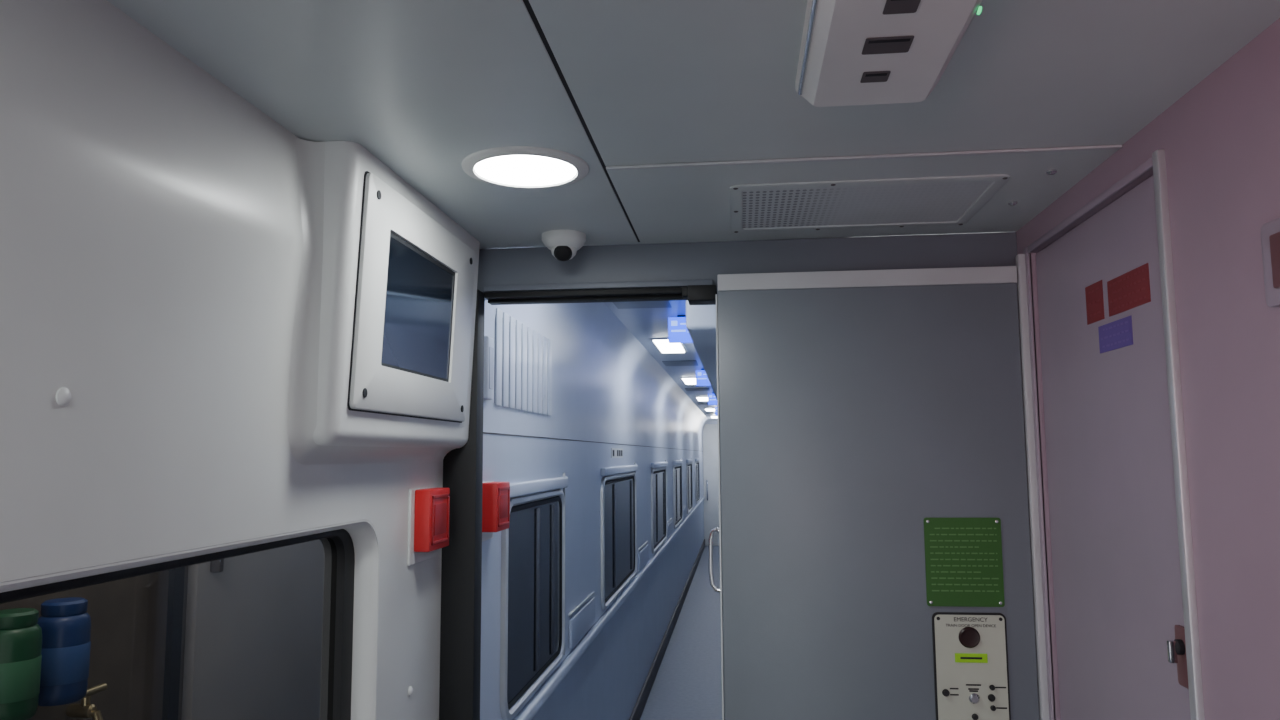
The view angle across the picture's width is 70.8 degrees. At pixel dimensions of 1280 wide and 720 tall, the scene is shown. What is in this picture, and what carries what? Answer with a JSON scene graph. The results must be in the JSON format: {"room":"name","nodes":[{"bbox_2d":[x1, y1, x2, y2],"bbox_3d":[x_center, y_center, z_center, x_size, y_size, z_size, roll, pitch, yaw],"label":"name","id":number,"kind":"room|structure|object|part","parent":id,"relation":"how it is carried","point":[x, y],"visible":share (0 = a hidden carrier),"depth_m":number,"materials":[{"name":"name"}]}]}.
{"room":"train carriage","nodes":[
{"label":"train carriage","id":0,"kind":"room"},
{"bbox_2d":[0,0,703,719],"bbox_3d":[0.101,1.480,8.179,0.178,2.333,19.500,-1,-6,6],"label":"wall","id":1,"kind":"structure","parent":0,"point":[151,233],"depth_m":1.18,"materials":[{"name":"white plastic"}]},
{"bbox_2d":[56,388,70,405],"bbox_3d":[-0.641,0.041,1.004,0.006,0.021,0.021,-1,-6,6],"label":"cap","id":2,"kind":"object","parent":1,"relation":"attached to","point":[63,395],"visible":1,"depth_m":1.00,"materials":[{"name":"white plastic"}]},
{"bbox_2d":[0,519,379,719],"bbox_3d":[-0.659,0.584,1.167,0.086,0.660,1.393,-1,-6,6],"label":"window","id":3,"kind":"structure","parent":1,"relation":"in","point":[284,627],"depth_m":1.36,"materials":[{"name":"black glass"}]},
{"bbox_2d":[287,137,479,464],"bbox_3d":[-0.512,-0.062,1.913,0.130,0.572,0.807,-1,-6,6],"label":"wall monitor","id":4,"kind":"object","parent":1,"relation":"attached to","point":[382,346],"visible":1,"depth_m":1.67,"materials":[{"name":"white plastic"}]},
{"bbox_2d":[408,686,412,695],"bbox_3d":[-0.517,0.748,2.032,0.006,0.021,0.021,-1,-6,6],"label":"cap","id":5,"kind":"object","parent":1,"relation":"attached to","point":[410,691],"visible":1,"depth_m":2.03,"materials":[{"name":"white plastic"}]},
{"bbox_2d":[407,487,449,565],"bbox_3d":[-0.493,0.388,2.120,0.047,0.171,0.168,-1,-6,6],"label":"alarm box","id":6,"kind":"object","parent":1,"relation":"attached to","point":[429,507],"visible":1,"depth_m":2.06,"materials":[{"name":"red plastic"}]},
{"bbox_3d":[-0.514,0.388,2.122,0.006,0.171,0.168,-1,-6,6],"label":"plate","id":7,"kind":"part","parent":6,"relation":"part of","materials":[{"name":"white plastic"}]},
{"bbox_3d":[-0.471,0.375,2.127,0.004,0.113,0.120,-1,-6,6],"label":"frame","id":8,"kind":"part","parent":6,"relation":"part of","materials":[{"name":"red plastic"}]},
{"bbox_2d":[513,496,704,719],"bbox_3d":[0.420,1.906,10.077,0.033,0.040,15.590,-1,-6,6],"label":"trim","id":9,"kind":"structure","parent":1,"relation":"attached to","point":[532,707],"depth_m":3.96,"materials":[{"name":"silver metal"}]},
{"bbox_2d":[629,539,704,719],"bbox_3d":[0.421,2.776,9.990,0.020,0.130,15.580,-1,-6,6],"label":"baseboard","id":10,"kind":"structure","parent":1,"relation":"attached to","point":[638,709],"depth_m":7.77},
{"bbox_2d":[480,300,708,719],"bbox_3d":[0.376,1.140,10.158,0.310,1.500,15.598,-1,-6,6],"label":"wall","id":11,"kind":"structure","parent":0,"point":[607,387],"depth_m":4.13,"materials":[{"name":"white plastic"}]},
{"bbox_2d":[484,336,493,399],"bbox_3d":[-0.434,0.024,2.575,0.020,0.180,0.060,-1,-6,6],"label":"wall speaker","id":12,"kind":"object","parent":11,"relation":"attached to","point":[488,341],"visible":0.88,"depth_m":2.55},
{"bbox_2d":[489,347,493,388],"bbox_3d":[-0.425,0.023,2.574,0.002,0.120,0.040,-1,-6,6],"label":"grille","id":13,"kind":"object","parent":12,"relation":"attached to","point":[491,349],"depth_m":2.57,"materials":[{"name":"white metal"}]},
{"bbox_2d":[482,481,509,541],"bbox_3d":[-0.411,0.425,2.532,0.058,0.164,0.164,-1,-6,6],"label":"alarm box","id":14,"kind":"object","parent":11,"relation":"attached to","point":[495,495],"visible":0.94,"depth_m":2.48,"materials":[{"name":"red plastic"}]},
{"bbox_3d":[-0.437,0.425,2.535,0.006,0.164,0.164,-1,-6,6],"label":"plate","id":15,"kind":"part","parent":14,"relation":"part of","materials":[{"name":"white plastic"}]},
{"bbox_3d":[-0.383,0.412,2.538,0.004,0.106,0.116,-1,-6,6],"label":"frame","id":16,"kind":"part","parent":14,"relation":"part of","materials":[{"name":"red plastic"}]},
{"bbox_2d":[494,308,551,415],"bbox_3d":[-0.386,0.030,3.074,0.008,0.292,0.800,-1,-6,6],"label":"air vent","id":17,"kind":"object","parent":11,"relation":"in","point":[522,357],"visible":1,"depth_m":2.97,"materials":[{"name":"white metal"}]},
{"bbox_2d":[500,473,567,719],"bbox_3d":[-0.351,0.774,3.170,0.028,0.729,0.972,-1,-6,6],"label":"window","id":18,"kind":"structure","parent":11,"relation":"in","point":[532,621],"depth_m":3.07,"materials":[{"name":"glass"}]},
{"bbox_3d":[-0.362,0.803,3.152,0.001,0.616,0.876,-1,-6,6],"label":"pane","id":19,"kind":"part","parent":18,"relation":"part of","materials":[{"name":"black glass"}]},
{"bbox_3d":[-0.358,0.801,3.155,0.004,0.555,0.045,-1,-6,6],"label":"curtain rail","id":20,"kind":"part","parent":18,"relation":"part of","materials":[{"name":"black metal"}]},
{"bbox_3d":[-0.330,0.828,3.412,0.004,0.555,0.045,-1,-6,6],"label":"curtain rail","id":21,"kind":"part","parent":18,"relation":"part of","materials":[{"name":"black metal"}]},
{"bbox_2d":[569,591,594,648],"bbox_3d":[-0.256,1.160,4.044,0.014,0.145,0.620,-1,-6,6],"label":"wall panel","id":22,"kind":"object","parent":11,"relation":"attached to","point":[579,624],"visible":1,"depth_m":3.97,"materials":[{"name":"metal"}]},
{"bbox_2d":[483,432,695,450],"bbox_3d":[0.401,1.005,10.173,0.003,0.004,15.590,-1,-6,6],"label":"trim","id":23,"kind":"structure","parent":11,"relation":"attached to","point":[483,432],"depth_m":3.56,"materials":[{"name":"grey metal"}]},
{"bbox_2d":[611,448,622,457],"bbox_3d":[-0.134,0.550,5.318,0.004,0.055,0.500,-1,-6,6],"label":"number plate","id":24,"kind":"object","parent":11,"relation":"attached to","point":[615,452],"visible":1,"depth_m":5.28,"materials":[{"name":"white plastic"}]},
{"bbox_2d":[600,462,637,609],"bbox_3d":[-0.106,0.996,5.386,0.028,0.749,1.532,-1,-6,6],"label":"window","id":25,"kind":"structure","parent":11,"relation":"in","point":[618,513],"depth_m":5.23,"materials":[{"name":"glass"}]},
{"bbox_3d":[-0.144,0.994,5.093,0.004,0.575,0.045,-1,-6,6],"label":"curtain rail","id":26,"kind":"part","parent":25,"relation":"part of","materials":[{"name":"black metal"}]},
{"bbox_3d":[-0.117,1.025,5.368,0.001,0.636,1.436,-1,-6,6],"label":"pane","id":27,"kind":"part","parent":25,"relation":"part of","materials":[{"name":"glass"}]},
{"bbox_3d":[-0.054,1.079,5.904,0.004,0.575,0.045,-1,-6,6],"label":"curtain rail","id":28,"kind":"part","parent":25,"relation":"part of","materials":[{"name":"black metal"}]},
{"bbox_2d":[613,301,670,308],"bbox_3d":[0.002,-0.260,3.997,0.250,0.004,0.350,-1,-6,6],"label":"trim","id":29,"kind":"structure","parent":11,"relation":"attached to","point":[636,304],"depth_m":4.07,"materials":[{"name":"grey metal"}]},
{"bbox_2d":[638,541,648,569],"bbox_3d":[0.025,1.427,6.585,0.014,0.145,0.620,-1,-6,6],"label":"seat","id":30,"kind":"object","parent":11,"relation":"attached to","point":[643,555],"visible":1,"depth_m":6.52,"materials":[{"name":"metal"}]},
{"bbox_2d":[651,460,667,553],"bbox_3d":[0.181,1.268,7.981,0.028,0.749,1.442,-1,-6,6],"label":"window","id":31,"kind":"structure","parent":11,"relation":"in","point":[658,471],"depth_m":7.89,"materials":[{"name":"glass"}]},
{"bbox_3d":[0.148,1.270,7.733,0.004,0.575,0.045,-1,-6,6],"label":"curtain rail","id":32,"kind":"part","parent":31,"relation":"part of","materials":[{"name":"black metal"}]},
{"bbox_3d":[0.170,1.297,7.963,0.001,0.636,1.346,-1,-6,6],"label":"pane","id":33,"kind":"part","parent":31,"relation":"part of","materials":[{"name":"glass"}]},
{"bbox_3d":[0.228,1.346,8.455,0.004,0.575,0.045,-1,-6,6],"label":"curtain rail","id":34,"kind":"part","parent":31,"relation":"part of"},
{"bbox_2d":[667,518,672,537],"bbox_3d":[0.299,1.686,9.056,0.014,0.145,0.620,-1,-6,6],"label":"seat","id":35,"kind":"object","parent":11,"relation":"attached to","point":[670,525],"visible":0.84,"depth_m":9.00,"materials":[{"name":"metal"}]},
{"bbox_2d":[673,459,682,528],"bbox_3d":[0.447,1.520,10.378,0.028,0.749,1.392,-1,-6,6],"label":"window","id":36,"kind":"structure","parent":11,"relation":"in","point":[677,465],"depth_m":10.32,"materials":[{"name":"glass"}]},
{"bbox_3d":[0.435,1.548,10.360,0.001,0.636,1.296,-1,-6,6],"label":"pane","id":37,"kind":"part","parent":36,"relation":"part of","materials":[{"name":"glass"}]},
{"bbox_2d":[662,360,697,365],"bbox_3d":[0.303,0.025,6.716,0.250,0.004,0.350,-1,-6,6],"label":"trim","id":38,"kind":"structure","parent":11,"relation":"attached to","point":[692,362],"depth_m":6.70,"materials":[{"name":"grey metal"}]},
{"bbox_2d":[683,505,685,518],"bbox_3d":[0.561,1.934,11.429,0.014,0.145,0.620,-1,-6,6],"label":"seat","id":39,"kind":"object","parent":11,"relation":"attached to","point":[684,509],"visible":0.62,"depth_m":11.38,"materials":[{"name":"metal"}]},
{"bbox_2d":[686,458,692,513],"bbox_3d":[0.712,1.771,12.775,0.028,0.749,1.342,-1,-6,6],"label":"window","id":40,"kind":"structure","parent":11,"relation":"in","point":[689,470],"depth_m":12.75,"materials":[{"name":"glass"}]},
{"bbox_3d":[0.701,1.800,12.758,0.001,0.636,1.246,-1,-6,6],"label":"pane","id":41,"kind":"part","parent":40,"relation":"part of","materials":[{"name":"glass"}]},
{"bbox_2d":[695,458,699,503],"bbox_3d":[0.977,2.022,15.173,0.028,0.749,1.292,-1,-6,6],"label":"window","id":42,"kind":"structure","parent":11,"relation":"in","point":[697,464],"depth_m":15.18,"materials":[{"name":"glass"}]},
{"bbox_3d":[0.966,2.051,15.155,0.001,0.636,1.196,-1,-6,6],"label":"pane","id":43,"kind":"part","parent":42,"relation":"part of","materials":[{"name":"glass"}]},
{"bbox_2d":[685,388,709,390],"bbox_3d":[0.604,0.310,9.434,0.250,0.004,0.350,-1,-6,6],"label":"trim","id":44,"kind":"structure","parent":11,"relation":"attached to","point":[686,389],"depth_m":9.39,"materials":[{"name":"grey metal"}]},
{"bbox_2d":[604,300,716,419],"bbox_3d":[0.838,0.361,10.188,1.250,0.050,15.598,-1,-6,6],"label":"ceiling","id":45,"kind":"structure","parent":0,"point":[644,324],"depth_m":5.20,"materials":[{"name":"plastic"}]},
{"bbox_2d":[650,338,686,352],"bbox_3d":[0.185,-0.086,5.603,0.180,0.014,0.680,-1,-6,6],"label":"recessed light","id":46,"kind":"object","parent":45,"relation":"in","point":[662,344],"visible":0.79,"depth_m":5.57,"materials":[{"name":"white plastic"}]},
{"bbox_2d":[668,315,692,342],"bbox_3d":[0.204,-0.153,4.402,0.130,0.135,0.044,-1,-6,6],"label":"sign","id":47,"kind":"object","parent":45,"relation":"hanging from","point":[678,332],"visible":0.62,"depth_m":4.38,"materials":[{"name":"blue plastic"}]},
{"bbox_2d":[680,377,695,384],"bbox_3d":[0.481,0.193,8.272,0.180,0.014,0.680,-1,-6,6],"label":"recessed light","id":48,"kind":"object","parent":45,"relation":"in","point":[687,380],"visible":0.59,"depth_m":8.12,"materials":[{"name":"white plastic"}]},
{"bbox_2d":[695,397,707,400],"bbox_3d":[0.776,0.473,10.941,0.180,0.014,0.680,-1,-6,6],"label":"recessed light","id":49,"kind":"object","parent":45,"relation":"in","point":[697,398],"visible":0.56,"depth_m":10.75,"materials":[{"name":"white plastic"}]},
{"bbox_2d":[696,369,710,385],"bbox_3d":[0.511,0.138,7.170,0.130,0.135,0.044,-1,-6,6],"label":"sign","id":50,"kind":"object","parent":45,"relation":"hanging from","point":[701,377],"visible":0.57,"depth_m":7.15,"materials":[{"name":"blue plastic"}]},
{"bbox_2d":[704,408,714,410],"bbox_3d":[1.071,0.753,13.610,0.180,0.014,0.680,-1,-6,6],"label":"recessed light","id":51,"kind":"object","parent":45,"relation":"in","point":[706,409],"visible":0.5,"depth_m":13.38,"materials":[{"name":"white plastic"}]},
{"bbox_2d":[708,393,716,404],"bbox_3d":[0.817,0.428,9.938,0.130,0.135,0.044,-1,-6,6],"label":"sign","id":52,"kind":"object","parent":45,"relation":"hanging from","point":[712,400],"visible":0.55,"depth_m":9.92,"materials":[{"name":"blue plastic"}]},
{"bbox_2d":[640,546,721,719],"bbox_3d":[0.653,2.665,8.095,2.450,0.050,19.700,-1,-6,6],"label":"floor","id":53,"kind":"structure","parent":0,"point":[687,685],"depth_m":7.76,"materials":[{"name":"grey plastic"}]},
{"bbox_2d":[107,0,1279,248],"bbox_3d":[0.021,-0.525,0.518,1.750,0.053,3.920,-1,-6,6],"label":"ceiling","id":54,"kind":"structure","parent":0,"point":[423,86],"depth_m":1.38,"materials":[{"name":"white plastic"}]},
{"bbox_2d":[462,146,588,188],"bbox_3d":[-0.220,-0.366,1.737,0.244,0.010,0.244,-1,-6,6],"label":"recessed light","id":55,"kind":"object","parent":54,"relation":"in","point":[522,167],"visible":1,"depth_m":1.71,"materials":[{"name":"white plastic"}]},
{"bbox_2d":[475,155,575,184],"bbox_3d":[-0.220,-0.365,1.737,0.193,0.008,0.193,-1,-6,6],"label":"diffuser","id":56,"kind":"object","parent":55,"relation":"attached to","point":[490,169],"depth_m":1.72,"materials":[{"name":"white plastic"}]},
{"bbox_2d":[542,230,585,260],"bbox_3d":[-0.191,-0.281,2.266,0.112,0.070,0.112,-1,-6,6],"label":"dome camera","id":57,"kind":"object","parent":54,"relation":"attached to","point":[563,245],"visible":1,"depth_m":2.23,"materials":[{"name":"white plastic"}]},
{"bbox_2d":[523,0,639,241],"bbox_3d":[-0.208,-0.510,0.484,0.007,0.010,3.785,-1,-6,6],"label":"trim","id":58,"kind":"structure","parent":54,"relation":"attached to","point":[526,2],"depth_m":1.39,"materials":[{"name":"black rubber"}]},
{"bbox_2d":[606,144,1121,170],"bbox_3d":[0.404,-0.378,1.683,0.943,0.006,0.012,-1,-6,6],"label":"trim","id":59,"kind":"structure","parent":54,"relation":"attached to","point":[1098,147],"depth_m":1.68,"materials":[{"name":"grey metal"}]},
{"bbox_2d":[730,174,1009,232],"bbox_3d":[0.484,-0.341,2.010,0.560,0.006,0.390,-1,-6,6],"label":"ceiling vent","id":60,"kind":"object","parent":54,"relation":"in","point":[951,200],"visible":1,"depth_m":1.98,"materials":[{"name":"metal"}]},
{"bbox_2d":[795,0,981,106],"bbox_3d":[0.300,-0.427,1.016,0.207,0.047,0.665,-1,-6,6],"label":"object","id":61,"kind":"object","parent":54,"relation":"attached to","point":[853,52],"visible":1,"depth_m":1.14,"materials":[{"name":"white plastic"}]},
{"bbox_3d":[0.203,-0.427,1.024,0.008,0.008,0.620,-1,-6,6],"label":"rail","id":62,"kind":"part","parent":61,"relation":"part of","materials":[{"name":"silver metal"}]},
{"bbox_2d":[977,6,981,14],"bbox_3d":[0.410,-0.422,1.086,0.006,0.010,0.010,-1,-6,6],"label":"light","id":63,"kind":"object","parent":61,"relation":"on","point":[980,7],"depth_m":1.08,"materials":[{"name":"green plastic"}]},
{"bbox_2d":[1008,201,1017,205],"bbox_3d":[0.824,-0.346,1.988,0.020,0.006,0.020,-1,-6,6],"label":"fastener","id":64,"kind":"object","parent":54,"relation":"attached to","point":[1011,203],"visible":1,"depth_m":1.98,"materials":[{"name":"silver metal"}]},
{"bbox_2d":[1046,169,1056,174],"bbox_3d":[0.809,-0.369,1.770,0.020,0.006,0.020,-1,-6,6],"label":"fastener","id":65,"kind":"object","parent":54,"relation":"attached to","point":[1053,171],"visible":1,"depth_m":1.76,"materials":[{"name":"silver metal"}]},
{"bbox_2d":[706,420,716,423],"bbox_3d":[1.681,2.423,17.819,1.200,2.460,0.100,-1,-6,6],"label":"wall","id":66,"kind":"structure","parent":0,"point":[709,421],"depth_m":17.92,"materials":[{"name":"white plastic"}]},
{"bbox_2d":[686,300,716,398],"bbox_3d":[1.097,0.538,10.595,0.250,0.220,14.700,-1,-6,6],"label":"trim","id":67,"kind":"structure","parent":66,"relation":"attached to","point":[700,319],"depth_m":3.47,"materials":[{"name":"white plastic"}]},
{"bbox_2d":[703,424,718,545],"bbox_3d":[1.636,2.451,17.729,0.770,2.375,0.079,-1,-6,6],"label":"door","id":68,"kind":"structure","parent":66,"relation":"in","point":[710,431],"depth_m":17.76,"materials":[{"name":"white plastic"}]},
{"bbox_2d":[477,232,1016,299],"bbox_3d":[0.211,0.856,2.264,1.500,2.330,0.100,-1,-6,6],"label":"wall","id":69,"kind":"structure","parent":0,"point":[693,260],"depth_m":2.33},
{"bbox_2d":[439,289,484,719],"bbox_3d":[-0.452,0.919,2.248,0.091,2.210,0.063,-1,-6,6],"label":"trim","id":70,"kind":"structure","parent":69,"relation":"attached to","point":[461,564],"depth_m":2.26,"materials":[{"name":"black rubber"}]},
{"bbox_2d":[484,287,687,304],"bbox_3d":[-0.138,-0.166,2.404,0.538,0.022,0.112,-1,-6,6],"label":"trim","id":71,"kind":"structure","parent":69,"relation":"attached to","point":[644,294],"depth_m":2.37,"materials":[{"name":"black metal"}]},
{"bbox_2d":[484,279,712,291],"bbox_3d":[-0.112,-0.194,2.350,0.603,0.016,0.017,-1,-6,6],"label":"trim","id":72,"kind":"structure","parent":69,"relation":"attached to","point":[665,283],"depth_m":2.34,"materials":[{"name":"grey metal"}]},
{"bbox_2d":[682,285,716,304],"bbox_3d":[0.154,-0.168,2.337,0.088,0.039,0.080,-1,-6,6],"label":"trim","id":73,"kind":"structure","parent":69,"relation":"attached to","point":[695,294],"depth_m":2.30,"materials":[{"name":"black rubber"}]},
{"bbox_2d":[709,266,1038,719],"bbox_3d":[0.546,0.886,2.124,0.757,2.224,0.069,-1,-6,6],"label":"door","id":74,"kind":"structure","parent":69,"relation":"in","point":[857,408],"depth_m":2.17,"materials":[{"name":"grey metal"}]},
{"bbox_3d":[0.186,0.495,2.230,0.034,0.162,0.013,-4,-7,31],"label":"handle","id":75,"kind":"part","parent":74,"relation":"part of","materials":[{"name":"silver metal"}]},
{"bbox_3d":[0.710,0.772,2.088,0.016,0.016,0.009,-1,-6,6],"label":"knob","id":76,"kind":"part","parent":74,"relation":"part of","materials":[{"name":"black plastic"}]},
{"bbox_2d":[924,518,1004,606],"bbox_3d":[0.764,0.476,2.123,0.176,0.206,0.006,-1,-6,6],"label":"notice sign","id":77,"kind":"object","parent":74,"relation":"attached to","point":[964,562],"visible":1,"depth_m":2.12,"materials":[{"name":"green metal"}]},
{"bbox_3d":[0.771,0.754,2.087,0.167,0.327,0.018,-1,-6,6],"label":"door control panel","id":78,"kind":"part","parent":74,"relation":"part of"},
{"bbox_3d":[0.773,0.783,2.080,0.024,0.024,0.009,-1,-6,6],"label":"knob","id":79,"kind":"part","parent":74,"relation":"part of","materials":[{"name":"silver metal"}]},
{"bbox_3d":[0.773,0.824,2.075,0.014,0.014,0.009,-1,-6,6],"label":"knob","id":80,"kind":"part","parent":74,"relation":"part of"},
{"bbox_3d":[0.811,0.780,2.076,0.016,0.016,0.009,-1,-6,6],"label":"knob","id":81,"kind":"part","parent":74,"relation":"part of","materials":[{"name":"black plastic"}]},
{"bbox_2d":[1016,18,1279,719],"bbox_3d":[0.810,0.644,0.308,0.120,2.333,3.920,-1,-6,6],"label":"wall","id":82,"kind":"structure","parent":0,"point":[1220,141],"depth_m":1.30,"materials":[{"name":"pink paint"}]},
{"bbox_2d":[1015,254,1048,719],"bbox_3d":[0.934,0.866,2.069,0.022,2.257,0.025,-1,-6,6],"label":"trim","id":83,"kind":"structure","parent":82,"relation":"attached to","point":[1020,258],"depth_m":2.12,"materials":[{"name":"grey metal"}]},
{"bbox_2d":[1023,149,1204,719],"bbox_3d":[0.924,0.821,1.710,0.062,2.272,0.727,-1,-6,6],"label":"door","id":84,"kind":"structure","parent":82,"relation":"in","point":[1122,547],"depth_m":1.72,"materials":[{"name":"metal"}]},
{"bbox_2d":[1085,280,1104,324],"bbox_3d":[0.909,-0.114,1.800,0.002,0.077,0.085,-1,-6,6],"label":"sticker","id":85,"kind":"object","parent":84,"relation":"attached to","point":[1094,301],"visible":1,"depth_m":1.80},
{"bbox_2d":[1098,315,1132,353],"bbox_3d":[0.900,-0.047,1.706,0.002,0.053,0.150,-1,-6,6],"label":"sticker","id":86,"kind":"object","parent":84,"relation":"attached to","point":[1117,334],"visible":1,"depth_m":1.70,"materials":[{"name":"purple paper"}]},
{"bbox_2d":[1107,263,1150,316],"bbox_3d":[0.892,-0.126,1.647,0.002,0.068,0.175,-1,-6,6],"label":"sticker","id":87,"kind":"object","parent":84,"relation":"attached to","point":[1129,290],"visible":1,"depth_m":1.64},
{"bbox_2d":[1167,625,1188,688],"bbox_3d":[0.868,0.479,1.449,0.028,0.095,0.058,-1,-6,6],"label":"door lock","id":88,"kind":"object","parent":84,"relation":"attached to","point":[1176,649],"visible":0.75,"depth_m":1.45,"materials":[{"name":"silver metal"}]},
{"bbox_3d":[0.861,0.472,1.456,0.012,0.035,0.010,-1,-6,6],"label":"turn knob","id":89,"kind":"part","parent":88,"relation":"part of","materials":[{"name":"silver metal"}]},
{"bbox_3d":[0.879,0.479,1.448,0.006,0.095,0.058,-1,-6,6],"label":"plate","id":90,"kind":"part","parent":88,"relation":"part of","materials":[{"name":"silver metal"}]},
{"bbox_3d":[0.864,0.784,1.364,0.018,2.272,0.022,-1,-6,6],"label":"frame","id":91,"kind":"part","parent":84,"relation":"part of","materials":[{"name":"metal"}]},
{"bbox_2d":[1260,217,1279,306],"bbox_3d":[0.812,-0.130,1.110,0.020,0.110,0.145,-1,-6,6],"label":"switch plate","id":92,"kind":"object","parent":82,"relation":"attached to","point":[1270,231],"visible":1,"depth_m":1.16,"materials":[{"name":"white plastic"}]}
]}

